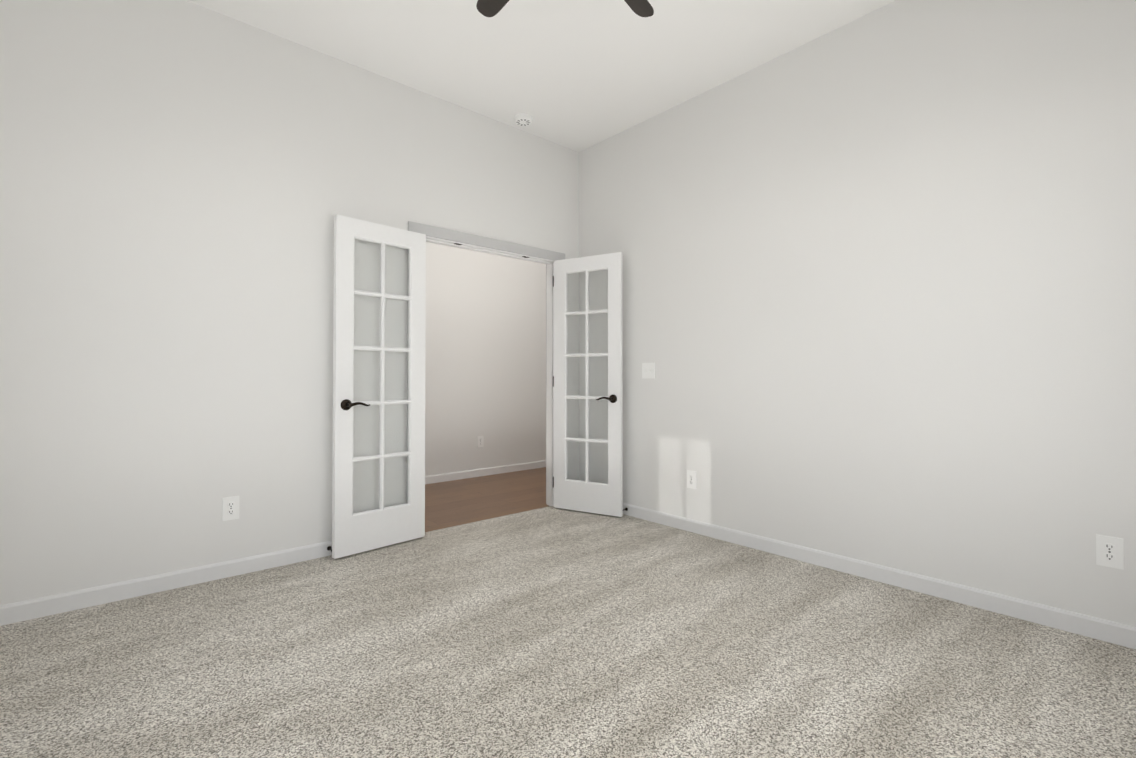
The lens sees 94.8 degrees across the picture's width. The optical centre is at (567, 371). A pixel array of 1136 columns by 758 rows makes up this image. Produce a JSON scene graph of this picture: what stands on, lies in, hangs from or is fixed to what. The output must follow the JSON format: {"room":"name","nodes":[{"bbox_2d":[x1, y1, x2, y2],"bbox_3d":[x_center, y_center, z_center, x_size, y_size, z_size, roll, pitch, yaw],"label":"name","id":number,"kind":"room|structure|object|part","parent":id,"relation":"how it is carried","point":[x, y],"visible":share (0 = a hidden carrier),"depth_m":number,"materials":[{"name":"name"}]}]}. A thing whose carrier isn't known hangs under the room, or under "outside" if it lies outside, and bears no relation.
{"room":"empty room","nodes":[
{"label":"empty room","id":0,"kind":"room"},
{"bbox_2d":[0,0,578,604],"bbox_3d":[-0.309,-0.387,4.205,6.410,3.000,0.120,1,-1,-41],"label":"wall","id":1,"kind":"structure","parent":0,"point":[182,182],"depth_m":2.71,"materials":[{"name":"paint"}]},
{"bbox_2d":[0,541,331,625],"bbox_3d":[-1.809,1.052,2.776,1.995,0.083,0.013,1,-1,-41],"label":"baseboard","id":2,"kind":"structure","parent":1,"relation":"attached to","point":[11,613],"depth_m":2.56,"materials":[{"name":"paint"}]},
{"bbox_2d":[222,496,238,520],"bbox_3d":[-1.801,0.733,2.791,0.076,0.122,0.009,1,-1,-41],"label":"electrical outlet","id":3,"kind":"object","parent":1,"relation":"attached to","point":[230,508],"visible":1,"depth_m":2.79,"materials":[{"name":"white plastic"}]},
{"bbox_2d":[332,214,425,558],"bbox_3d":[-1.158,0.088,3.263,0.162,2.000,0.598,-1,-1,43],"label":"french door","id":4,"kind":"structure","parent":1,"relation":"in","point":[363,531],"depth_m":3.22,"materials":[{"name":"paint"}]},
{"bbox_3d":[-1.147,0.070,3.274,0.162,1.761,0.569,-1,-1,43],"label":"left french door hardware","id":5,"kind":"part","parent":4,"relation":"part of","materials":[{"name":"black metal"}]},
{"bbox_3d":[-1.160,0.028,3.261,0.004,1.658,0.374,-1,-1,43],"label":"glass","id":6,"kind":"part","parent":4,"relation":"part of","materials":[{"name":"clear glass"}]},
{"bbox_2d":[407,221,564,505],"bbox_3d":[-0.588,0.094,3.953,1.230,2.042,0.122,1,-1,-41],"label":"door frame","id":7,"kind":"structure","parent":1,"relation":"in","point":[550,400],"depth_m":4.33,"materials":[{"name":"paint"}]},
{"bbox_2d":[454,243,553,487],"bbox_3d":[-0.554,0.023,3.915,1.191,1.862,0.046,1,-1,-41],"label":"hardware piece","id":8,"kind":"object","parent":1,"relation":"attached to","point":[553,376],"visible":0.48,"depth_m":4.31,"materials":[{"name":"grey metal"}]},
{"bbox_2d":[554,252,622,516],"bbox_3d":[0.147,0.100,4.111,0.598,2.000,0.162,0,-1,30],"label":"french door","id":9,"kind":"structure","parent":1,"relation":"in","point":[587,495],"depth_m":4.09,"materials":[{"name":"paint"}]},
{"bbox_3d":[0.150,0.039,4.109,0.374,1.658,0.004,0,-1,30],"label":"glass","id":10,"kind":"part","parent":9,"relation":"part of","materials":[{"name":"clear glass"}]},
{"bbox_3d":[0.134,0.082,4.118,0.569,1.761,0.162,0,-1,30],"label":"right french door hardware","id":11,"kind":"part","parent":9,"relation":"part of","materials":[{"name":"black metal"}]},
{"bbox_2d":[425,242,545,475],"bbox_3d":[-1.138,-0.369,5.579,5.840,3.000,0.120,1,-1,-41],"label":"wall","id":12,"kind":"structure","parent":0,"point":[485,353],"depth_m":5.67,"materials":[{"name":"paint"}]},
{"bbox_2d":[477,436,483,446],"bbox_3d":[-0.946,0.760,5.648,0.076,0.122,0.009,1,-1,-41],"label":"outlet","id":13,"kind":"object","parent":12,"relation":"attached to","point":[480,441],"visible":1,"depth_m":5.64,"materials":[{"name":"white plastic"}]},
{"bbox_2d":[425,460,545,483],"bbox_3d":[-1.094,1.095,5.509,5.600,0.083,0.013,1,-1,-41],"label":"baseboard","id":14,"kind":"structure","parent":12,"relation":"attached to","point":[437,478],"depth_m":5.64,"materials":[{"name":"paint"}]},
{"bbox_2d":[425,467,548,531],"bbox_3d":[-0.593,1.139,4.940,5.600,0.027,1.530,1,-1,-41],"label":"floor","id":15,"kind":"structure","parent":0,"point":[452,503],"depth_m":4.64,"materials":[{"name":"brown wood"}]},
{"bbox_2d":[186,0,895,151],"bbox_3d":[0.444,-1.949,3.369,6.410,0.100,5.560,1,-1,-41],"label":"ceiling","id":16,"kind":"structure","parent":0,"point":[578,75],"depth_m":3.05,"materials":[{"name":"white paint"}]},
{"bbox_2d":[514,113,531,125],"bbox_3d":[-0.333,-1.872,3.897,0.132,0.039,0.132,1,-1,-41],"label":"smoke detector","id":17,"kind":"object","parent":16,"relation":"attached to","point":[523,119],"visible":1,"depth_m":3.87,"materials":[{"name":"white plastic"}]},
{"bbox_2d":[476,0,653,16],"bbox_3d":[-0.020,-1.667,1.945,1.260,0.501,1.227,1,-1,-41],"label":"fan","id":18,"kind":"object","parent":16,"relation":"hanging from","point":[492,8],"visible":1,"depth_m":2.38,"materials":[{"name":"black"}]},
{"bbox_2d":[0,506,1135,757],"bbox_3d":[-0.026,1.097,1.896,3.570,0.030,3.790,1,-1,-41],"label":"floor carpet","id":19,"kind":"object","parent":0,"point":[550,632],"visible":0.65,"depth_m":1.93,"materials":[{"name":"beige carpet"}]},
{"bbox_2d":[579,0,1135,626],"bbox_3d":[1.415,-0.402,3.071,0.120,3.000,3.860,1,-1,-41],"label":"wall","id":20,"kind":"structure","parent":0,"point":[879,286],"depth_m":2.66,"materials":[{"name":"paint"}]},
{"bbox_2d":[642,363,654,377],"bbox_3d":[0.594,-0.004,3.893,0.020,0.117,0.116,1,-1,-41],"label":"light switch","id":21,"kind":"object","parent":20,"relation":"attached to","point":[648,370],"visible":1,"depth_m":3.89,"materials":[{"name":"white plastic"}]},
{"bbox_2d":[687,470,696,488],"bbox_3d":[0.851,0.747,3.599,0.009,0.122,0.076,1,-1,-41],"label":"electrical outlet","id":22,"kind":"object","parent":20,"relation":"attached to","point":[691,479],"visible":1,"depth_m":3.59,"materials":[{"name":"white plastic"}]},
{"bbox_2d":[623,503,1135,648],"bbox_3d":[1.319,1.056,3.047,0.030,0.083,3.740,1,-1,-41],"label":"baseboard","id":23,"kind":"structure","parent":20,"relation":"attached to","point":[1124,635],"depth_m":2.57,"materials":[{"name":"paint"}]},
{"bbox_2d":[1096,534,1123,569],"bbox_3d":[2.173,0.725,2.096,0.009,0.122,0.076,1,-1,-41],"label":"electrical outlet","id":24,"kind":"object","parent":20,"relation":"attached to","point":[1109,551],"visible":1,"depth_m":2.09,"materials":[{"name":"white plastic"}]}
]}

